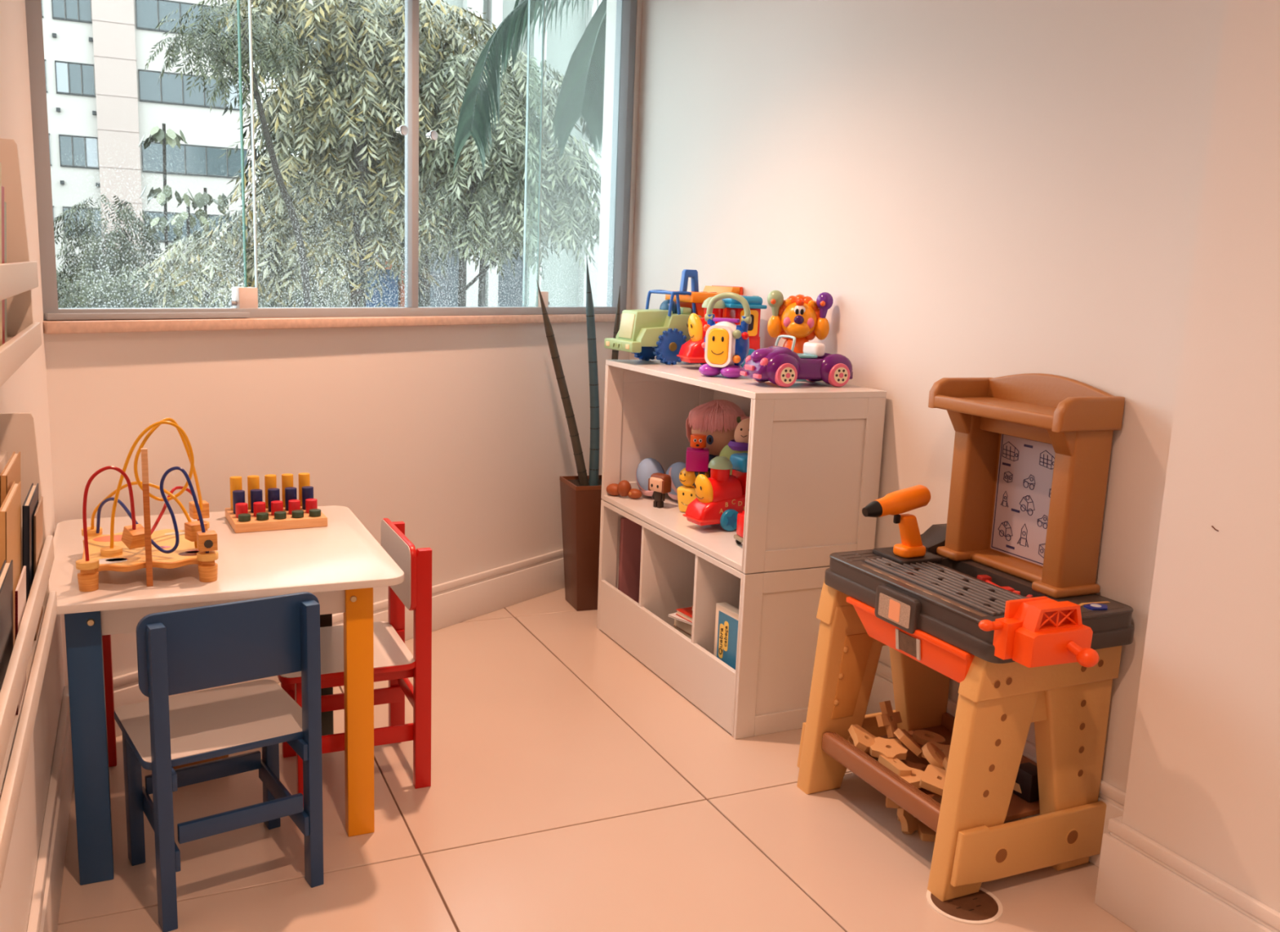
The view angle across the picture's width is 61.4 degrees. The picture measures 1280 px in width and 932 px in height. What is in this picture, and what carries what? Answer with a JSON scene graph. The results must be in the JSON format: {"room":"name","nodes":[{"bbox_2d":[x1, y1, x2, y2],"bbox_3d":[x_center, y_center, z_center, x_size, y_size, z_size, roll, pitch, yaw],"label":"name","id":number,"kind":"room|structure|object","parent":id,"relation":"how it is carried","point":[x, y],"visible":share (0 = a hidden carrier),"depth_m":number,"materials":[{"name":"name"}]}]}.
{"room":"children's playroom","nodes":[
{"label":"children's playroom","id":0,"kind":"room"},
{"bbox_2d":[0,0,64,931],"bbox_3d":[-0.344,-0.038,0.083,0.150,2.620,5.950,-2,11,-25],"label":"wall","id":1,"kind":"structure","parent":0,"point":[25,390],"depth_m":2.22,"materials":[{"name":"white paint"}]},
{"bbox_2d":[0,138,41,386],"bbox_3d":[-0.675,-0.220,1.042,0.066,0.311,1.400,-2,11,-25],"label":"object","id":2,"kind":"object","parent":1,"relation":"attached to","point":[19,275],"visible":0.87,"depth_m":1.64,"materials":[{"name":"beige wood"}]},
{"bbox_2d":[0,163,2,346],"bbox_3d":[-0.741,-0.231,1.222,0.022,0.235,0.220,-2,11,-25],"label":"picture book","id":3,"kind":"object","parent":2,"relation":"on","point":[1,301],"visible":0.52,"depth_m":1.31,"materials":[{"name":"beige paper"}]},
{"bbox_2d":[1,186,4,344],"bbox_3d":[-0.827,-0.253,1.379,0.018,0.215,0.200,-2,11,-25],"label":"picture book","id":4,"kind":"object","parent":2,"relation":"on","point":[2,188],"visible":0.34,"depth_m":1.45,"materials":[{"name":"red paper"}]},
{"bbox_2d":[4,201,6,340],"bbox_3d":[-0.896,-0.269,1.501,0.019,0.200,0.190,-2,11,-25],"label":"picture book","id":5,"kind":"object","parent":2,"relation":"on","point":[5,202],"visible":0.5,"depth_m":1.57,"materials":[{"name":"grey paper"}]},
{"bbox_2d":[0,412,57,891],"bbox_3d":[-0.692,0.201,1.117,0.066,0.332,1.400,-2,11,-25],"label":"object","id":6,"kind":"object","parent":1,"relation":"attached to","point":[28,656],"visible":0.77,"depth_m":1.37,"materials":[{"name":"beige wood"}]},
{"bbox_2d":[0,560,13,691],"bbox_3d":[-0.730,0.232,1.229,0.019,0.200,0.220,-2,11,-25],"label":"picture book","id":7,"kind":"object","parent":6,"relation":"on","point":[6,570],"visible":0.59,"depth_m":1.25,"materials":[{"name":"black paper"}]},
{"bbox_2d":[0,451,20,507],"bbox_3d":[-0.916,0.128,1.570,0.023,0.270,0.200,-2,11,-25],"label":"picture book","id":8,"kind":"object","parent":6,"relation":"on","point":[11,473],"visible":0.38,"depth_m":1.52,"materials":[{"name":"brown paper"}]},
{"bbox_2d":[0,481,21,647],"bbox_3d":[-0.847,0.162,1.452,0.022,0.250,0.200,-2,11,-25],"label":"picture book","id":9,"kind":"object","parent":6,"relation":"on","point":[11,508],"visible":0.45,"depth_m":1.44,"materials":[{"name":"brown paper"}]},
{"bbox_2d":[14,565,26,715],"bbox_3d":[-0.796,0.221,1.386,0.011,0.160,0.120,-2,11,-25],"label":"picture book","id":10,"kind":"object","parent":6,"relation":"on","point":[20,590],"visible":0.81,"depth_m":1.36,"materials":[{"name":"white paper"}]},
{"bbox_2d":[22,483,38,603],"bbox_3d":[-0.914,0.147,1.619,0.020,0.215,0.170,-2,11,-25],"label":"picture book","id":11,"kind":"object","parent":6,"relation":"on","point":[29,506],"visible":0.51,"depth_m":1.55,"materials":[{"name":"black paper"}]},
{"bbox_2d":[33,496,43,640],"bbox_3d":[-0.921,0.154,1.651,0.013,0.190,0.140,-2,11,-25],"label":"picture book","id":12,"kind":"object","parent":6,"relation":"on","point":[38,515],"visible":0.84,"depth_m":1.62,"materials":[{"name":"beige paper"}]},
{"bbox_2d":[26,685,73,931],"bbox_3d":[-0.307,1.156,0.319,0.020,0.190,5.620,-2,11,-25],"label":"baseboard","id":13,"kind":"structure","parent":1,"relation":"attached to","point":[44,912],"depth_m":2.18,"materials":[{"name":"white paint"}]},
{"bbox_2d":[43,0,642,686],"bbox_3d":[-0.786,-0.697,3.668,0.198,2.620,3.050,9,12,34],"label":"wall","id":14,"kind":"structure","parent":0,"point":[459,435],"depth_m":3.52,"materials":[{"name":"white paint"}]},
{"bbox_2d":[25,0,637,320],"bbox_3d":[-0.764,-1.160,3.539,0.087,1.322,2.434,9,12,34],"label":"window","id":15,"kind":"structure","parent":14,"relation":"attached to","point":[244,302],"depth_m":3.54,"materials":[{"name":"silver metal"}]},
{"bbox_2d":[112,548,564,737],"bbox_3d":[-0.783,0.522,3.834,0.020,0.165,2.495,9,12,34],"label":"baseboard","id":16,"kind":"structure","parent":14,"relation":"attached to","point":[460,600],"depth_m":4.05,"materials":[{"name":"white paint"}]},
{"bbox_2d":[57,587,1136,931],"bbox_3d":[0.483,1.185,1.215,3.636,0.120,9.206,-2,11,-25],"label":"floor","id":17,"kind":"structure","parent":0,"point":[573,788],"depth_m":2.52,"materials":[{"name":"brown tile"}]},
{"bbox_2d":[114,591,324,931],"bbox_3d":[-0.893,0.558,2.280,0.348,0.632,0.360,-5,13,-36],"label":"chair","id":18,"kind":"object","parent":17,"relation":"on","point":[183,651],"visible":1,"depth_m":2.18,"materials":[{"name":"blue wood"}]},
{"bbox_2d":[48,505,404,885],"bbox_3d":[-1.000,0.499,2.592,0.714,0.630,0.760,-2,11,-25],"label":"table","id":19,"kind":"object","parent":17,"relation":"on","point":[340,562],"visible":0.72,"depth_m":2.34,"materials":[{"name":"white laminate"}]},
{"bbox_2d":[75,417,218,591],"bbox_3d":[-1.063,0.061,2.318,0.266,0.323,0.326,-2,11,-25],"label":"bead maze","id":20,"kind":"object","parent":19,"relation":"on","point":[138,547],"visible":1,"depth_m":2.25,"materials":[{"name":"brown wood"}]},
{"bbox_2d":[225,506,327,533],"bbox_3d":[-0.944,0.133,2.793,0.224,0.024,0.190,-3,11,-28],"label":"board","id":21,"kind":"object","parent":19,"relation":"on","point":[307,522],"visible":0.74,"depth_m":2.72,"materials":[{"name":"brown wood"}]},
{"bbox_2d":[229,475,242,510],"bbox_3d":[-1.049,0.071,2.803,0.030,0.086,0.030,-2,11,-25],"label":"peg","id":22,"kind":"object","parent":21,"relation":"on","point":[236,483],"visible":0.66,"depth_m":2.79,"materials":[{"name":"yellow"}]},
{"bbox_2d":[232,489,244,514],"bbox_3d":[-1.029,0.093,2.766,0.030,0.058,0.030,-2,11,-25],"label":"peg","id":23,"kind":"object","parent":21,"relation":"on","point":[238,495],"visible":0.71,"depth_m":2.75,"materials":[{"name":"blue"}]},
{"bbox_2d":[247,475,259,509],"bbox_3d":[-1.012,0.069,2.823,0.030,0.086,0.030,-2,11,-25],"label":"peg","id":24,"kind":"object","parent":21,"relation":"on","point":[253,481],"visible":0.59,"depth_m":2.81,"materials":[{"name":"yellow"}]},
{"bbox_2d":[250,488,262,513],"bbox_3d":[-0.991,0.090,2.786,0.030,0.058,0.030,-2,11,-25],"label":"peg","id":25,"kind":"object","parent":21,"relation":"on","point":[256,495],"visible":0.67,"depth_m":2.77,"materials":[{"name":"blue"}]},
{"bbox_2d":[264,474,276,508],"bbox_3d":[-0.974,0.067,2.843,0.030,0.086,0.030,-2,11,-25],"label":"peg","id":26,"kind":"object","parent":21,"relation":"on","point":[270,480],"visible":0.6,"depth_m":2.83,"materials":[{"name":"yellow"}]},
{"bbox_2d":[267,488,279,511],"bbox_3d":[-0.953,0.088,2.806,0.030,0.058,0.030,-2,11,-25],"label":"peg","id":27,"kind":"object","parent":21,"relation":"on","point":[273,494],"visible":0.67,"depth_m":2.79,"materials":[{"name":"blue"}]},
{"bbox_2d":[281,473,293,506],"bbox_3d":[-0.935,0.065,2.863,0.030,0.086,0.030,-2,11,-25],"label":"peg","id":28,"kind":"object","parent":21,"relation":"on","point":[286,478],"visible":0.49,"depth_m":2.85,"materials":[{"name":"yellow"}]},
{"bbox_2d":[284,487,297,511],"bbox_3d":[-0.915,0.086,2.826,0.030,0.058,0.030,-2,11,-25],"label":"peg","id":29,"kind":"object","parent":21,"relation":"on","point":[291,493],"visible":0.68,"depth_m":2.81,"materials":[{"name":"blue wood"}]},
{"bbox_2d":[297,472,310,506],"bbox_3d":[-0.898,0.062,2.883,0.030,0.086,0.030,-2,11,-25],"label":"peg","id":30,"kind":"object","parent":21,"relation":"on","point":[304,477],"visible":0.54,"depth_m":2.87,"materials":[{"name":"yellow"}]},
{"bbox_2d":[302,486,313,509],"bbox_3d":[-0.877,0.084,2.846,0.030,0.058,0.030,-2,11,-25],"label":"peg","id":31,"kind":"object","parent":21,"relation":"on","point":[307,491],"visible":0.73,"depth_m":2.83,"materials":[{"name":"blue"}]},
{"bbox_2d":[277,518,431,804],"bbox_3d":[-0.748,0.481,2.744,0.360,0.632,0.348,-2,11,-25],"label":"chair","id":32,"kind":"object","parent":17,"relation":"on","point":[393,662],"visible":0.6,"depth_m":2.69,"materials":[{"name":"red wood"}]},
{"bbox_2d":[536,257,620,611],"bbox_3d":[-0.243,-0.115,4.138,0.361,1.352,0.212,-2,11,-21],"label":"potted plant","id":33,"kind":"object","parent":17,"relation":"on","point":[581,494],"visible":0.69,"depth_m":4.13,"materials":[{"name":"brown"}]},
{"bbox_2d":[596,499,829,739],"bbox_3d":[0.265,0.443,3.589,0.439,0.487,1.030,-2,11,-25],"label":"storage shelf","id":34,"kind":"object","parent":17,"relation":"on","point":[768,691],"visible":0.69,"depth_m":3.23,"materials":[{"name":"white laminate"}]},
{"bbox_2d":[617,517,641,604],"bbox_3d":[0.064,0.369,4.017,0.303,0.374,0.026,-2,11,-25],"label":"board","id":35,"kind":"object","parent":34,"relation":"in","point":[630,539],"visible":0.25,"depth_m":3.95,"materials":[{"name":"red"}]},
{"bbox_2d":[713,602,738,670],"bbox_3d":[0.279,0.569,3.196,0.040,0.295,0.200,-3,11,-25],"label":"book","id":36,"kind":"object","parent":34,"relation":"in","point":[726,620],"visible":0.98,"depth_m":3.20,"materials":[{"name":"blue"}]},
{"bbox_2d":[600,360,886,573],"bbox_3d":[0.284,-0.048,3.501,0.439,0.505,1.030,-2,11,-25],"label":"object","id":37,"kind":"object","parent":34,"relation":"on","point":[815,450],"visible":0.7,"depth_m":3.09,"materials":[{"name":"white laminate"}]},
{"bbox_2d":[606,480,642,498],"bbox_3d":[-0.058,0.081,3.861,0.142,0.064,0.057,9,12,32],"label":"toy","id":38,"kind":"object","parent":37,"relation":"on","point":[623,488],"visible":1,"depth_m":3.84,"materials":[{"name":"brown"}]},
{"bbox_2d":[648,472,671,508],"bbox_3d":[0.067,0.085,3.714,0.072,0.117,0.056,11,13,40],"label":"figurine","id":39,"kind":"object","parent":37,"relation":"on","point":[660,483],"visible":1,"depth_m":3.69,"materials":[{"name":"beige plastic"}]},
{"bbox_2d":[604,269,742,364],"bbox_3d":[0.120,-0.527,3.784,0.454,0.325,0.206,-4,12,-30],"label":"dump truck","id":40,"kind":"object","parent":37,"relation":"on","point":[647,334],"visible":0.58,"depth_m":3.70,"materials":[{"name":"green"}]},
{"bbox_2d":[617,309,672,341],"bbox_3d":[0.018,-0.485,3.733,0.157,0.114,0.112,-4,12,-30],"label":"hood","id":41,"kind":"object","parent":40,"relation":"attached to","point":[633,322],"depth_m":3.68,"materials":[{"name":"green"}]},
{"bbox_2d":[676,484,697,512],"bbox_3d":[0.178,0.113,3.665,0.089,0.088,0.093,7,11,26],"label":"block","id":42,"kind":"object","parent":37,"relation":"on","point":[686,495],"visible":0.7,"depth_m":3.63,"materials":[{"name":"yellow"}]},
{"bbox_2d":[679,467,709,487],"bbox_3d":[0.181,0.037,3.645,0.098,0.068,0.085,5,10,13],"label":"block","id":43,"kind":"object","parent":42,"relation":"on","point":[686,478],"visible":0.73,"depth_m":3.62,"materials":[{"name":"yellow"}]},
{"bbox_2d":[685,447,709,472],"bbox_3d":[0.194,-0.025,3.635,0.076,0.078,0.076,3,10,3],"label":"block","id":44,"kind":"object","parent":43,"relation":"on","point":[697,459],"visible":0.94,"depth_m":3.60,"materials":[{"name":"pink plastic"}]},
{"bbox_2d":[689,433,706,448],"bbox_3d":[0.196,-0.084,3.623,0.054,0.042,0.056,3,10,7],"label":"block","id":45,"kind":"object","parent":44,"relation":"on","point":[697,440],"visible":1,"depth_m":3.60,"materials":[{"name":"orange"}]},
{"bbox_2d":[635,400,750,500],"bbox_3d":[0.193,-0.051,3.776,0.437,0.372,0.220,4,10,12],"label":"doll","id":46,"kind":"object","parent":37,"relation":"on","point":[718,420],"visible":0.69,"depth_m":3.69,"materials":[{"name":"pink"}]},
{"bbox_2d":[682,453,747,531],"bbox_3d":[0.276,0.081,3.450,0.256,0.232,0.132,-4,12,-30],"label":"train","id":47,"kind":"object","parent":37,"relation":"on","point":[721,496],"visible":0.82,"depth_m":3.40,"materials":[{"name":"red plastic"}]},
{"bbox_2d":[676,295,767,368],"bbox_3d":[0.270,-0.447,3.596,0.269,0.246,0.136,-1,11,-19],"label":"engine","id":48,"kind":"object","parent":37,"relation":"on","point":[692,351],"visible":0.6,"depth_m":3.55,"materials":[{"name":"red"}]},
{"bbox_2d":[698,292,751,377],"bbox_3d":[0.264,-0.404,3.318,0.151,0.259,0.124,7,11,26],"label":"radio","id":49,"kind":"object","parent":37,"relation":"on","point":[726,344],"visible":0.99,"depth_m":3.29,"materials":[{"name":"white"}]},
{"bbox_2d":[719,417,750,475],"bbox_3d":[0.321,0.007,3.597,0.122,0.342,0.092,5,10,14],"label":"doll","id":50,"kind":"object","parent":37,"relation":"on","point":[740,443],"visible":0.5,"depth_m":3.55,"materials":[{"name":"green"}]},
{"bbox_2d":[733,511,744,546],"bbox_3d":[0.334,0.187,3.228,0.090,0.107,0.060,-1,11,-19],"label":"wagon","id":51,"kind":"object","parent":37,"relation":"on","point":[740,517],"visible":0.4,"depth_m":3.21,"materials":[{"name":"red plastic"}]},
{"bbox_2d":[739,334,853,387],"bbox_3d":[0.463,-0.310,3.160,0.332,0.145,0.166,-2,11,-24],"label":"toy car","id":52,"kind":"object","parent":37,"relation":"on","point":[781,366],"visible":1,"depth_m":3.11,"materials":[{"name":"purple plastic"}]},
{"bbox_2d":[767,289,833,382],"bbox_3d":[0.485,-0.404,3.337,0.206,0.269,0.164,3,10,7],"label":"lion","id":53,"kind":"object","parent":52,"relation":"in","point":[800,317],"visible":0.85,"depth_m":3.30},
{"bbox_3d":[0.250,0.618,3.560,0.230,0.060,0.180,-2,11,-23],"label":"book","id":54,"kind":"object","parent":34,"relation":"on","visible":0},
{"bbox_2d":[674,626,691,639],"bbox_3d":[0.252,0.562,3.550,0.230,0.052,0.180,-3,11,-26],"label":"book","id":55,"kind":"object","parent":54,"relation":"on","point":[688,636],"visible":0.11,"depth_m":3.51,"materials":[{"name":"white paper"}]},
{"bbox_2d":[673,618,692,635],"bbox_3d":[0.254,0.517,3.542,0.230,0.040,0.180,-3,12,-29],"label":"book","id":56,"kind":"object","parent":55,"relation":"on","point":[686,628],"visible":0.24,"depth_m":3.51,"materials":[{"name":"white paper"}]},
{"bbox_2d":[668,612,692,625],"bbox_3d":[0.223,0.493,3.531,0.200,0.007,0.170,-7,14,-42],"label":"book","id":57,"kind":"object","parent":56,"relation":"on","point":[673,615],"visible":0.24,"depth_m":3.50,"materials":[{"name":"white paper"}]},
{"bbox_2d":[675,607,692,622],"bbox_3d":[0.214,0.483,3.506,0.150,0.018,0.130,-4,12,-31],"label":"book","id":58,"kind":"object","parent":57,"relation":"on","point":[685,613],"visible":0.24,"depth_m":3.50,"materials":[{"name":"red paper"}]},
{"bbox_2d":[897,806,920,834],"bbox_3d":[0.656,0.843,2.609,0.091,0.091,0.044,-7,14,-42],"label":"wooden toy piece","id":59,"kind":"object","parent":17,"relation":"on","point":[909,824],"visible":0.52,"depth_m":2.58,"materials":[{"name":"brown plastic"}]},
{"bbox_2d":[917,822,936,842],"bbox_3d":[0.691,0.873,2.611,0.036,0.018,0.110,3,10,5],"label":"wooden toy piece","id":60,"kind":"object","parent":17,"relation":"on","point":[926,833],"visible":0.56,"depth_m":2.56,"materials":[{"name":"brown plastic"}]},
{"bbox_2d":[926,887,1003,924],"bbox_3d":[0.695,0.934,2.311,0.158,0.003,0.158,-2,11,-25],"label":"floor drain","id":61,"kind":"object","parent":17,"relation":"on","point":[982,907],"visible":0.8,"depth_m":2.29,"materials":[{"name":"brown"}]},
{"bbox_2d":[796,373,1134,902],"bbox_3d":[0.778,0.347,2.485,0.463,1.103,0.770,-2,11,-25],"label":"workbench","id":62,"kind":"object","parent":17,"relation":"on","point":[1032,451],"visible":0.98,"depth_m":2.41,"materials":[{"name":"brown plastic"}]},
{"bbox_2d":[848,724,876,752],"bbox_3d":[0.558,0.685,2.692,0.088,0.054,0.080,6,11,22],"label":"wooden toy piece","id":63,"kind":"object","parent":62,"relation":"in","point":[863,740],"visible":0.86,"depth_m":2.69,"materials":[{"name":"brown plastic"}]},
{"bbox_2d":[869,737,907,759],"bbox_3d":[0.611,0.700,2.654,0.091,0.031,0.088,4,10,7],"label":"wooden toy piece","id":64,"kind":"object","parent":62,"relation":"in","point":[891,748],"visible":0.97,"depth_m":2.64,"materials":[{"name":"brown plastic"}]},
{"bbox_2d":[875,700,902,737],"bbox_3d":[0.634,0.644,2.743,0.094,0.090,0.056,-8,14,-44],"label":"wooden toy piece","id":65,"kind":"object","parent":62,"relation":"on","point":[888,718],"visible":0.99,"depth_m":2.73,"materials":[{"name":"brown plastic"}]},
{"bbox_2d":[877,755,911,776],"bbox_3d":[0.613,0.720,2.595,0.037,0.028,0.111,-1,10,-15],"label":"wooden toy piece","id":66,"kind":"object","parent":62,"relation":"on","point":[897,766],"visible":0.94,"depth_m":2.57,"materials":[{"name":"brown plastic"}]},
{"bbox_2d":[862,484,930,558],"bbox_3d":[0.621,0.138,2.635,0.193,0.177,0.057,-3,12,-29],"label":"drill","id":67,"kind":"object","parent":62,"relation":"on","point":[896,503],"visible":1,"depth_m":2.63,"materials":[{"name":"orange plastic"}]},
{"bbox_2d":[893,728,922,758],"bbox_3d":[0.662,0.682,2.682,0.074,0.072,0.090,-1,11,-18],"label":"wooden toy piece","id":68,"kind":"object","parent":62,"relation":"in","point":[903,735],"visible":0.99,"depth_m":2.65,"materials":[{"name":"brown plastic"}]},
{"bbox_2d":[898,767,924,788],"bbox_3d":[0.641,0.737,2.551,0.090,0.024,0.080,-1,11,-15],"label":"wooden toy piece","id":69,"kind":"object","parent":62,"relation":"on","point":[914,779],"visible":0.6,"depth_m":2.53,"materials":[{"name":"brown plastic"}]},
{"bbox_2d":[912,729,945,745],"bbox_3d":[0.738,0.698,2.756,0.080,0.027,0.079,-1,11,-16],"label":"wooden toy piece","id":70,"kind":"object","parent":62,"relation":"on","point":[922,737],"visible":0.8,"depth_m":2.75,"materials":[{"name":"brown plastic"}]},
{"bbox_2d":[821,713,1039,832],"bbox_3d":[0.741,0.733,2.631,0.410,0.055,0.458,-2,11,-25],"label":"tray","id":71,"kind":"object","parent":62,"relation":"on","point":[922,804],"depth_m":2.60,"materials":[{"name":"brown plastic"}]},
{"bbox_2d":[919,764,946,795],"bbox_3d":[0.688,0.725,2.483,0.076,0.040,0.074,8,11,27],"label":"wooden toy piece","id":72,"kind":"object","parent":62,"relation":"on","point":[932,780],"visible":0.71,"depth_m":2.47,"materials":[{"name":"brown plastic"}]},
{"bbox_2d":[921,742,946,769],"bbox_3d":[0.707,0.696,2.569,0.072,0.063,0.080,4,10,12],"label":"wooden toy piece","id":73,"kind":"object","parent":62,"relation":"on","point":[935,757],"visible":0.83,"depth_m":2.55,"materials":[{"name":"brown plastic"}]},
{"bbox_2d":[928,377,989,408],"bbox_3d":[0.806,-0.184,2.704,0.186,0.074,0.030,-2,11,-25],"label":"shelf","id":74,"kind":"object","parent":62,"relation":"attached to","point":[958,388],"depth_m":2.68,"materials":[{"name":"brown plastic"}]},
{"bbox_2d":[829,550,1132,644],"bbox_3d":[0.774,0.286,2.529,0.398,0.041,0.606,-2,11,-25],"label":"countertop","id":75,"kind":"structure","parent":62,"relation":"on","point":[970,568],"depth_m":2.42,"materials":[{"name":"grey plastic"}]},
{"bbox_2d":[977,574,1014,592],"bbox_3d":[0.835,0.282,2.535,0.028,0.022,0.124,0,10,-13],"label":"wrench","id":76,"kind":"object","parent":62,"relation":"in","point":[985,578],"visible":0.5,"depth_m":2.57,"materials":[{"name":"red"}]},
{"bbox_2d":[955,396,1056,414],"bbox_3d":[0.891,-0.129,2.529,0.181,0.022,0.428,-2,11,-25],"label":"shelf","id":77,"kind":"object","parent":62,"relation":"attached to","point":[963,405],"depth_m":2.54,"materials":[{"name":"brown plastic"}]},
{"bbox_2d":[1012,762,1039,802],"bbox_3d":[0.909,0.739,2.520,0.050,0.069,0.060,-2,11,-25],"label":"block","id":78,"kind":"object","parent":62,"relation":"on","point":[1027,775],"visible":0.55,"depth_m":2.50,"materials":[{"name":"black"}]},
{"bbox_2d":[987,373,1115,408],"bbox_3d":[0.967,-0.171,2.556,0.020,0.093,0.396,-2,11,-25],"label":"shelf","id":79,"kind":"object","parent":62,"relation":"attached to","point":[1045,390],"depth_m":2.57,"materials":[{"name":"brown plastic"}]},
{"bbox_2d":[1051,395,1124,432],"bbox_3d":[0.976,-0.113,2.345,0.186,0.074,0.030,-2,11,-25],"label":"shelf","id":80,"kind":"object","parent":62,"relation":"attached to","point":[1104,414],"depth_m":2.33,"materials":[{"name":"brown plastic"}]},
{"bbox_2d":[629,0,1226,792],"bbox_3d":[0.589,-0.619,3.536,0.209,2.620,3.084,-2,11,-25],"label":"wall","id":81,"kind":"structure","parent":0,"point":[975,188],"depth_m":2.84,"materials":[{"name":"white paint"}]},
{"bbox_2d":[865,661,1125,866],"bbox_3d":[0.896,0.756,2.803,0.020,0.197,0.990,-3,11,-26],"label":"baseboard","id":82,"kind":"structure","parent":81,"relation":"attached to","point":[882,691],"depth_m":2.67,"materials":[{"name":"white paint"}]},
{"bbox_2d":[1122,0,1279,912],"bbox_3d":[2.072,0.024,0.263,0.276,2.620,4.216,-2,11,-25],"label":"wall pillar","id":83,"kind":"structure","parent":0,"point":[1203,784],"depth_m":2.02,"materials":[{"name":"white paint"}]},
{"bbox_2d":[1094,815,1279,931],"bbox_3d":[1.908,1.202,0.518,0.140,0.200,4.093,-2,11,-25],"label":"baseboard","id":84,"kind":"structure","parent":83,"relation":"attached to","point":[1144,884],"depth_m":2.17,"materials":[{"name":"white paint"}]},
{"label":"outside","id":85,"kind":"structure","parent":0,"visible":0},
{"bbox_2d":[57,275,351,307],"bbox_3d":[-15.112,-10.269,67.234,150.000,0.800,124.000,-2,11,-25],"label":"ground","id":86,"kind":"structure","parent":85,"point":[341,285],"depth_m":52.11,"materials":[{"name":"plant"}]},
{"bbox_2d":[56,263,160,307],"bbox_3d":[-5.496,-1.106,10.732,1.422,1.779,1.384,6,11,21],"label":"shrub","id":87,"kind":"object","parent":86,"relation":"on","point":[60,279],"visible":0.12,"depth_m":10.39,"materials":[{"name":"green plant"}]},
{"bbox_2d":[53,193,172,307],"bbox_3d":[-6.612,-2.052,13.427,1.623,2.606,1.373,-2,11,-25],"label":"shrub","id":88,"kind":"object","parent":86,"relation":"on","point":[111,264],"visible":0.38,"depth_m":13.09,"materials":[{"name":"green plant"}]},
{"bbox_2d":[84,263,208,307],"bbox_3d":[-5.076,-1.211,11.346,1.562,1.801,1.246,-2,11,-25],"label":"shrub","id":89,"kind":"object","parent":86,"relation":"on","point":[138,276],"visible":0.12,"depth_m":10.97,"materials":[{"name":"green plant"}]},
{"bbox_2d":[40,0,253,297],"bbox_3d":[-25.687,-21.398,50.846,12.920,26.036,8.362,-2,11,-25],"label":"office building","id":90,"kind":"structure","parent":86,"relation":"on","point":[101,101],"depth_m":48.66,"materials":[{"name":"grey"}]},
{"bbox_2d":[137,123,195,307],"bbox_3d":[-5.527,-2.271,12.688,0.564,3.381,0.543,1,10,-6],"label":"sapling","id":91,"kind":"object","parent":86,"relation":"on","point":[157,134],"visible":0.77,"depth_m":12.42,"materials":[{"name":"green plant"}]},
{"bbox_2d":[132,266,239,307],"bbox_3d":[-4.551,-1.180,11.249,1.320,1.815,1.343,9,12,34],"label":"shrub","id":92,"kind":"object","parent":86,"relation":"on","point":[197,303],"visible":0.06,"depth_m":10.76,"materials":[{"name":"green plant"}]},
{"bbox_2d":[165,206,217,289],"bbox_3d":[-5.154,-1.749,12.494,0.556,2.451,0.643,-2,11,-25],"label":"sapling","id":93,"kind":"object","parent":86,"relation":"on","point":[177,220],"visible":0.37,"depth_m":12.27,"materials":[{"name":"green plant"}]},
{"bbox_2d":[177,187,228,307],"bbox_3d":[-5.337,-2.044,13.337,0.638,2.721,0.613,-2,11,-25],"label":"sapling","id":94,"kind":"object","parent":86,"relation":"on","point":[201,200],"visible":0.39,"depth_m":13.08,"materials":[{"name":"green plant"}]},
{"bbox_2d":[143,0,316,306],"bbox_3d":[-2.691,-1.279,7.238,1.075,3.565,0.808,-2,11,-25],"label":"leaning tree","id":95,"kind":"object","parent":86,"relation":"on","point":[219,53],"visible":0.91,"depth_m":6.97,"materials":[{"name":"green plant"}]},
{"bbox_2d":[217,284,351,307],"bbox_3d":[-3.280,-0.870,10.112,1.800,1.704,1.388,-1,11,-19],"label":"shrub","id":96,"kind":"object","parent":86,"relation":"on","point":[268,303],"visible":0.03,"depth_m":9.89,"materials":[{"name":"green plant"}]},
{"bbox_2d":[129,0,533,307],"bbox_3d":[-2.291,-2.112,8.449,3.097,4.807,1.780,-4,12,-32],"label":"tree","id":97,"kind":"object","parent":86,"relation":"on","point":[371,212],"visible":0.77,"depth_m":8.01,"materials":[{"name":"green plant"}]},
{"bbox_2d":[214,0,554,306],"bbox_3d":[-3.080,-3.331,13.682,4.470,5.306,2.380,-4,12,-33],"label":"tree","id":98,"kind":"object","parent":86,"relation":"on","point":[423,302],"visible":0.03,"depth_m":13.00,"materials":[{"name":"green plant"}]},
{"bbox_2d":[365,255,404,306],"bbox_3d":[-3.552,-1.906,15.006,0.900,2.000,0.530,-2,11,-25],"label":"hut","id":99,"kind":"object","parent":86,"relation":"on","point":[394,296],"visible":0.02,"depth_m":14.75,"materials":[{"name":"blue"}]},
{"bbox_2d":[366,0,602,306],"bbox_3d":[-0.121,-8.314,24.315,11.100,11.600,5.700,-2,11,-25],"label":"annex building","id":100,"kind":"structure","parent":86,"relation":"on","point":[571,277],"depth_m":20.86,"materials":[{"name":"grey"}]},
{"bbox_2d":[398,42,601,306],"bbox_3d":[-1.071,-1.503,8.707,1.783,3.614,1.714,2,10,-1],"label":"tree","id":101,"kind":"object","parent":86,"relation":"on","point":[562,215],"visible":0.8,"depth_m":8.19,"materials":[{"name":"green plant"}]},
{"bbox_2d":[453,0,606,173],"bbox_3d":[-0.317,-1.214,6.424,1.692,3.909,0.992,-2,11,-25],"label":"palm tree","id":102,"kind":"object","parent":86,"relation":"on","point":[581,93],"visible":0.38,"depth_m":5.88,"materials":[{"name":"green plant"}]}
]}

